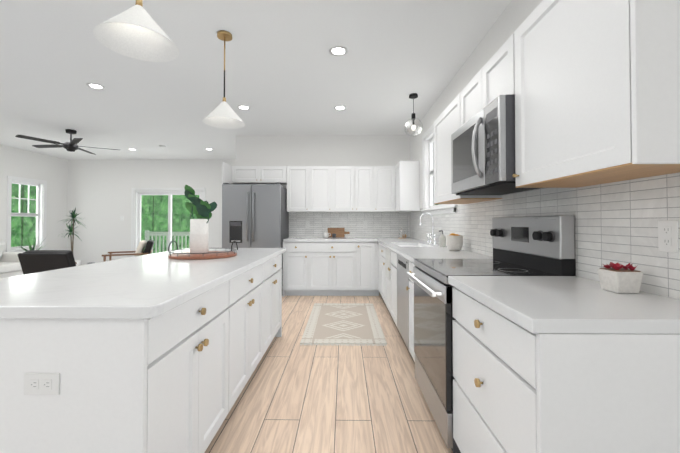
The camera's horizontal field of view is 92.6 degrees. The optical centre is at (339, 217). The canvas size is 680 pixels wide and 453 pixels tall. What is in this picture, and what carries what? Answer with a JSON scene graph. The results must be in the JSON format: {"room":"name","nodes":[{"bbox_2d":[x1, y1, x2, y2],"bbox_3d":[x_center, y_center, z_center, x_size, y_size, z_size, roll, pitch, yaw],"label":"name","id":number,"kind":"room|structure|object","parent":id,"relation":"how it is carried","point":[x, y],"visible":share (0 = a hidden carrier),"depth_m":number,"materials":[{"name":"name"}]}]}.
{"room":"kitchen","nodes":[
{"label":"kitchen","id":0,"kind":"room"},
{"bbox_2d":[0,0,511,159],"bbox_3d":[-2.816,-1.569,2.842,8.360,0.100,10.700,0,-1,1],"label":"ceiling","id":1,"kind":"structure","parent":0,"point":[287,72],"depth_m":3.36,"materials":[{"name":"paint"}]},
{"bbox_2d":[15,129,117,154],"bbox_3d":[-4.600,-1.299,5.530,1.323,0.359,1.344,0,-1,1],"label":"ceiling fan","id":2,"kind":"object","parent":1,"relation":"hanging from","point":[71,146],"visible":1,"depth_m":5.45,"materials":[{"name":"black metal"}]},
{"bbox_2d":[86,83,104,89],"bbox_3d":[-2.795,-1.502,3.721,0.176,0.006,0.176,0,-1,1],"label":"recessed light","id":3,"kind":"object","parent":1,"relation":"in","point":[95,86],"visible":1,"depth_m":3.72,"materials":[{"name":"white plastic"}]},
{"bbox_2d":[93,0,178,61],"bbox_3d":[-0.928,-1.167,1.503,0.335,0.739,0.335,0,-1,1],"label":"pendant light","id":4,"kind":"object","parent":1,"relation":"hanging from","point":[136,31],"visible":1,"depth_m":1.54,"materials":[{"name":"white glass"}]},
{"bbox_2d":[202,30,244,128],"bbox_3d":[-0.958,-1.150,2.693,0.335,0.739,0.335,0,-1,1],"label":"pendant light","id":5,"kind":"object","parent":1,"relation":"hanging from","point":[223,114],"visible":1,"depth_m":2.69,"materials":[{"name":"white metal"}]},
{"bbox_2d":[237,105,249,109],"bbox_3d":[-1.306,-1.492,4.413,0.176,0.006,0.176,0,-1,1],"label":"recessed light","id":6,"kind":"object","parent":1,"relation":"in","point":[243,107],"visible":0.98,"depth_m":4.41,"materials":[{"name":"white plastic"}]},
{"bbox_2d":[329,46,347,55],"bbox_3d":[-0.015,-1.513,2.957,0.176,0.006,0.176,0,-1,1],"label":"recessed light","id":7,"kind":"object","parent":1,"relation":"in","point":[338,50],"visible":1,"depth_m":2.96,"materials":[{"name":"white plastic"}]},
{"bbox_2d":[334,106,346,109],"bbox_3d":[0.004,-1.492,4.426,0.176,0.006,0.176,0,-1,1],"label":"recessed light","id":8,"kind":"object","parent":1,"relation":"in","point":[339,107],"visible":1,"depth_m":4.42,"materials":[{"name":"white plastic"}]},
{"bbox_2d":[404,93,422,136],"bbox_3d":[0.898,-1.246,3.972,0.220,0.509,0.220,0,-1,1],"label":"pendant light","id":9,"kind":"object","parent":1,"relation":"hanging from","point":[413,96],"visible":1,"depth_m":3.96,"materials":[{"name":"clear glass"}]},
{"bbox_2d":[205,292,452,452],"bbox_3d":[-2.816,1.261,2.801,8.360,0.060,10.700,0,-1,1],"label":"floor","id":10,"kind":"structure","parent":0,"point":[295,396],"depth_m":2.17,"materials":[{"name":"brown wood"}]},
{"bbox_2d":[0,242,23,278],"bbox_3d":[-6.288,0.848,5.076,0.940,0.832,2.350,0,-1,1],"label":"sofa","id":11,"kind":"object","parent":10,"relation":"on","point":[10,265],"visible":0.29,"depth_m":5.90,"materials":[{"name":"fabric"}]},
{"bbox_2d":[13,236,45,250],"bbox_3d":[-6.239,0.822,6.549,0.792,0.929,0.657,0,-1,1],"label":"plant","id":12,"kind":"object","parent":10,"relation":"on","point":[31,248],"visible":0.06,"depth_m":6.56,"materials":[{"name":"green plant"}]},
{"bbox_2d":[18,250,76,274],"bbox_3d":[-3.794,0.847,4.592,0.760,0.824,0.922,0,-1,1],"label":"chair","id":13,"kind":"object","parent":10,"relation":"on","point":[34,261],"visible":0.25,"depth_m":4.18,"materials":[{"name":"leather"}]},
{"bbox_2d":[61,208,86,265],"bbox_3d":[-6.166,0.528,7.488,0.594,1.542,0.581,0,-1,1],"label":"plant","id":14,"kind":"object","parent":10,"relation":"on","point":[71,228],"visible":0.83,"depth_m":7.50,"materials":[{"name":"green plant"}]},
{"bbox_2d":[102,240,154,261],"bbox_3d":[-4.386,0.888,6.793,0.866,0.807,0.732,0,-1,-27],"label":"armchair","id":15,"kind":"object","parent":10,"relation":"on","point":[148,245],"visible":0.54,"depth_m":6.70,"materials":[{"name":"brown wood"}]},
{"bbox_2d":[0,256,281,452],"bbox_3d":[-1.100,0.783,2.223,1.007,0.880,2.348,0,-1,1],"label":"kitchen island","id":16,"kind":"object","parent":10,"relation":"on","point":[160,352],"depth_m":1.06,"materials":[{"name":"paint"}]},
{"bbox_2d":[0,248,285,319],"bbox_3d":[-1.102,0.323,2.233,1.044,0.040,2.380,0,-1,1],"label":"island countertop","id":17,"kind":"structure","parent":16,"relation":"on","point":[152,286],"depth_m":1.39,"materials":[{"name":"white stone"}]},
{"bbox_2d":[168,185,237,259],"bbox_3d":[-1.079,0.025,2.578,0.500,0.563,0.500,0,-1,1],"label":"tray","id":18,"kind":"object","parent":17,"relation":"on","point":[200,209],"visible":1,"depth_m":2.55,"materials":[{"name":"white ceramic"}]},
{"bbox_2d":[222,183,288,294],"bbox_3d":[-1.372,0.369,5.374,0.905,1.800,0.856,0,-1,1],"label":"fridge","id":19,"kind":"object","parent":10,"relation":"on","point":[255,215],"visible":0.56,"depth_m":5.02,"materials":[{"name":"silver metal"}]},
{"bbox_2d":[283,241,310,296],"bbox_3d":[-0.679,0.830,5.485,0.464,0.880,0.617,0,-1,1],"label":"base cabinet","id":20,"kind":"object","parent":10,"relation":"on","point":[297,256],"depth_m":5.18,"materials":[{"name":"paint"}]},
{"bbox_2d":[311,241,362,295],"bbox_3d":[-0.120,0.830,5.478,0.890,0.880,0.617,0,-1,1],"label":"base cabinet","id":21,"kind":"object","parent":10,"relation":"on","point":[336,266],"depth_m":5.18,"materials":[{"name":"paint"}]},
{"bbox_2d":[283,237,378,240],"bbox_3d":[-0.153,0.370,5.478,1.489,0.040,0.634,0,-1,1],"label":"countertop","id":22,"kind":"structure","parent":21,"relation":"on","point":[290,238],"depth_m":5.17,"materials":[{"name":"white stone"}]},
{"bbox_2d":[320,228,349,237],"bbox_3d":[-0.088,0.268,5.699,0.515,0.170,0.188,0,-1,1],"label":"cutting board","id":23,"kind":"object","parent":22,"relation":"on","point":[335,232],"visible":0.98,"depth_m":5.76,"materials":[{"name":"brown wood"}]},
{"bbox_2d":[300,303,386,345],"bbox_3d":[0.043,1.242,3.941,0.850,0.010,1.620,0,-1,1],"label":"rug","id":24,"kind":"object","parent":10,"relation":"on","point":[342,324],"visible":1,"depth_m":3.67,"materials":[{"name":"fabric"}]},
{"bbox_2d":[363,241,374,295],"bbox_3d":[0.419,0.830,5.472,0.426,0.880,0.617,0,-1,1],"label":"base cabinet","id":25,"kind":"object","parent":10,"relation":"on","point":[368,246],"depth_m":5.17,"materials":[{"name":"paint"}]},
{"bbox_2d":[375,241,378,295],"bbox_3d":[0.898,0.822,4.921,0.668,0.880,0.511,0,-1,1],"label":"base cabinet","id":26,"kind":"object","parent":10,"relation":"on","point":[376,242],"depth_m":5.16,"materials":[{"name":"paint"}]},
{"bbox_2d":[379,245,382,297],"bbox_3d":[0.907,0.815,4.462,0.639,0.880,0.523,0,-1,1],"label":"base cabinet","id":27,"kind":"object","parent":10,"relation":"on","point":[380,246],"depth_m":4.72,"materials":[{"name":"paint"}]},
{"bbox_2d":[383,245,406,325],"bbox_3d":[0.899,0.806,3.830,0.639,0.880,0.986,0,-1,1],"label":"base cabinet","id":28,"kind":"object","parent":10,"relation":"on","point":[389,255],"depth_m":3.79,"materials":[{"name":"paint"}]},
{"bbox_2d":[379,237,492,264],"bbox_3d":[0.899,0.350,4.092,0.649,0.040,3.380,0,-1,1],"label":"countertop","id":29,"kind":"structure","parent":28,"relation":"on","point":[411,248],"depth_m":3.10,"materials":[{"name":"white stone"}]},
{"bbox_2d":[399,228,406,237],"bbox_3d":[1.064,0.257,5.519,0.163,0.185,0.212,0,-1,1],"label":"decor","id":30,"kind":"object","parent":29,"relation":"on","point":[404,235],"visible":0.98,"depth_m":5.45,"materials":[{"name":"brown wood"}]},
{"bbox_2d":[419,213,437,244],"bbox_3d":[1.065,0.135,4.014,0.190,0.386,0.360,0,-1,1],"label":"faucet","id":31,"kind":"object","parent":29,"relation":"on","point":[430,237],"visible":1,"depth_m":3.96,"materials":[{"name":"silver metal"}]},
{"bbox_2d":[439,230,445,246],"bbox_3d":[1.110,0.230,3.527,0.074,0.181,0.068,0,-1,1],"label":"soap dispenser","id":32,"kind":"object","parent":29,"relation":"on","point":[442,240],"visible":1,"depth_m":3.50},
{"bbox_2d":[446,233,462,250],"bbox_3d":[1.087,0.232,3.087,0.156,0.165,0.156,0,-1,1],"label":"canister","id":33,"kind":"object","parent":29,"relation":"on","point":[454,241],"visible":1,"depth_m":3.03,"materials":[{"name":"ceramic"}]},
{"bbox_2d":[397,254,410,349],"bbox_3d":[0.888,0.797,3.032,0.618,0.875,0.596,0,-1,1],"label":"dishwasher","id":34,"kind":"object","parent":10,"relation":"on","point":[403,279],"visible":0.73,"depth_m":2.96,"materials":[{"name":"silver metal"}]},
{"bbox_2d":[407,261,506,360],"bbox_3d":[0.889,0.788,2.562,0.627,0.880,0.330,0,-1,1],"label":"base cabinet","id":35,"kind":"object","parent":10,"relation":"on","point":[411,283],"depth_m":2.63,"materials":[{"name":"paint"}]},
{"bbox_2d":[406,215,575,452],"bbox_3d":[0.834,0.607,2.015,0.716,1.225,0.756,0,-1,1],"label":"range","id":36,"kind":"object","parent":10,"relation":"on","point":[534,246],"visible":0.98,"depth_m":1.83,"materials":[{"name":"silver glass"}]},
{"bbox_2d":[452,289,679,452],"bbox_3d":[0.873,0.769,1.261,0.627,0.880,0.734,0,-1,1],"label":"base cabinet","id":37,"kind":"object","parent":10,"relation":"on","point":[559,364],"depth_m":0.90,"materials":[{"name":"paint"}]},
{"bbox_2d":[448,277,679,336],"bbox_3d":[0.864,0.309,1.268,0.649,0.040,0.737,0,-1,1],"label":"countertop","id":38,"kind":"structure","parent":37,"relation":"on","point":[530,303],"depth_m":1.08,"materials":[{"name":"white stone"}]},
{"bbox_2d":[597,262,642,292],"bbox_3d":[1.090,0.231,1.267,0.099,0.113,0.099,0,-1,1],"label":"succulent pot","id":39,"kind":"object","parent":38,"relation":"on","point":[617,278],"visible":1,"depth_m":1.23,"materials":[{"name":"ceramic"}]},
{"bbox_2d":[0,0,679,299],"bbox_3d":[-2.816,-0.144,2.822,8.360,2.750,10.700,0,-1,1],"label":"wall","id":40,"kind":"structure","parent":0,"point":[634,222],"depth_m":5.79,"materials":[{"name":"paint"}]},
{"bbox_2d":[5,175,47,251],"bbox_3d":[-6.824,-0.047,7.061,0.140,1.610,0.900,0,-1,1],"label":"window","id":41,"kind":"structure","parent":40,"relation":"in","point":[41,205],"depth_m":7.17,"materials":[{"name":"paint"}]},
{"bbox_2d":[131,188,205,256],"bbox_3d":[-4.240,0.288,8.090,1.840,2.040,0.148,0,-1,1],"label":"sliding door","id":42,"kind":"structure","parent":40,"relation":"in","point":[136,194],"depth_m":8.07,"materials":[{"name":"paint"}]},
{"bbox_2d":[230,166,261,183],"bbox_3d":[-1.569,-0.728,5.664,0.523,0.280,0.327,0,-1,1],"label":"upper cabinet","id":43,"kind":"object","parent":40,"relation":"attached to","point":[238,174],"depth_m":5.50,"materials":[{"name":"paint"}]},
{"bbox_2d":[262,166,285,183],"bbox_3d":[-1.163,-0.728,5.659,0.523,0.280,0.327,0,-1,1],"label":"upper cabinet","id":44,"kind":"object","parent":40,"relation":"attached to","point":[270,174],"depth_m":5.50,"materials":[{"name":"paint"}]},
{"bbox_2d":[286,166,313,211],"bbox_3d":[-0.679,-0.483,5.649,0.444,0.770,0.327,0,-1,1],"label":"upper cabinet","id":45,"kind":"object","parent":40,"relation":"attached to","point":[299,179],"depth_m":5.49,"materials":[{"name":"paint"}]},
{"bbox_2d":[314,166,337,211],"bbox_3d":[-0.326,-0.483,5.645,0.505,0.770,0.327,0,-1,1],"label":"upper cabinet","id":46,"kind":"object","parent":40,"relation":"attached to","point":[325,177],"depth_m":5.49,"materials":[{"name":"paint"}]},
{"bbox_2d":[338,166,357,211],"bbox_3d":[0.056,-0.483,5.640,0.504,0.770,0.327,0,-1,1],"label":"upper cabinet","id":47,"kind":"object","parent":40,"relation":"attached to","point":[347,175],"depth_m":5.48,"materials":[{"name":"paint"}]},
{"bbox_2d":[358,166,369,211],"bbox_3d":[0.410,-0.483,5.635,0.446,0.770,0.327,0,-1,1],"label":"upper cabinet","id":48,"kind":"object","parent":40,"relation":"attached to","point":[363,171],"depth_m":5.48,"materials":[{"name":"paint"}]},
{"bbox_2d":[370,166,389,211],"bbox_3d":[0.731,-0.484,5.599,0.443,0.770,0.391,0,-1,1],"label":"upper cabinet","id":49,"kind":"object","parent":40,"relation":"attached to","point":[379,175],"depth_m":5.47,"materials":[{"name":"paint"}]},
{"bbox_2d":[390,161,419,211],"bbox_3d":[1.052,-0.489,5.261,0.369,0.770,0.444,0,-1,1],"label":"upper cabinet","id":50,"kind":"object","parent":40,"relation":"attached to","point":[405,176],"depth_m":5.04,"materials":[{"name":"paint"}]},
{"bbox_2d":[421,123,457,214],"bbox_3d":[1.261,-0.633,4.093,0.138,1.185,1.470,0,-1,1],"label":"window","id":51,"kind":"structure","parent":40,"relation":"attached to","point":[427,171],"depth_m":4.69,"materials":[{"name":"paint"}]},
{"bbox_2d":[458,78,473,128],"bbox_3d":[1.045,-0.778,2.194,0.307,0.310,0.440,0,-1,1],"label":"upper cabinet","id":52,"kind":"object","parent":40,"relation":"attached to","point":[465,97],"depth_m":2.32,"materials":[{"name":"paint"}]},
{"bbox_2d":[434,95,501,203],"bbox_3d":[1.052,-0.532,2.772,0.307,0.785,0.715,0,-1,1],"label":"upper cabinet","id":53,"kind":"object","parent":40,"relation":"attached to","point":[446,124],"depth_m":2.80,"materials":[{"name":"paint"}]},
{"bbox_2d":[474,37,509,115],"bbox_3d":[1.041,-0.783,1.871,0.307,0.310,0.439,0,-1,1],"label":"upper cabinet","id":54,"kind":"object","parent":40,"relation":"attached to","point":[492,81],"depth_m":1.89,"materials":[{"name":"paint"}]},
{"bbox_2d":[451,95,539,194],"bbox_3d":[0.978,-0.394,2.028,0.431,0.452,0.756,0,-1,1],"label":"microwave","id":55,"kind":"object","parent":54,"relation":"attached to","point":[483,151],"visible":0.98,"depth_m":1.84,"materials":[{"name":"silver metal"}]},
{"bbox_2d":[510,0,679,187],"bbox_3d":[1.034,-0.554,1.303,0.307,0.785,0.683,0,-1,1],"label":"upper cabinet","id":56,"kind":"object","parent":40,"relation":"attached to","point":[593,86],"depth_m":1.14,"materials":[{"name":"paint"}]},
{"label":"outside","id":57,"kind":"structure","parent":0,"visible":0},
{"bbox_2d":[144,230,189,253],"bbox_3d":[-4.182,0.990,9.549,4.700,1.160,2.749,0,-1,1],"label":"railing","id":58,"kind":"object","parent":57,"point":[148,234],"depth_m":10.78,"materials":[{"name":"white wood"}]},
{"bbox_2d":[11,183,438,252],"bbox_3d":[-3.945,-1.185,8.552,20.000,13.000,21.000,0,-1,1],"label":"foliage","id":59,"kind":"object","parent":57,"point":[147,214],"depth_m":19.10,"materials":[{"name":"green plant"}]}
]}

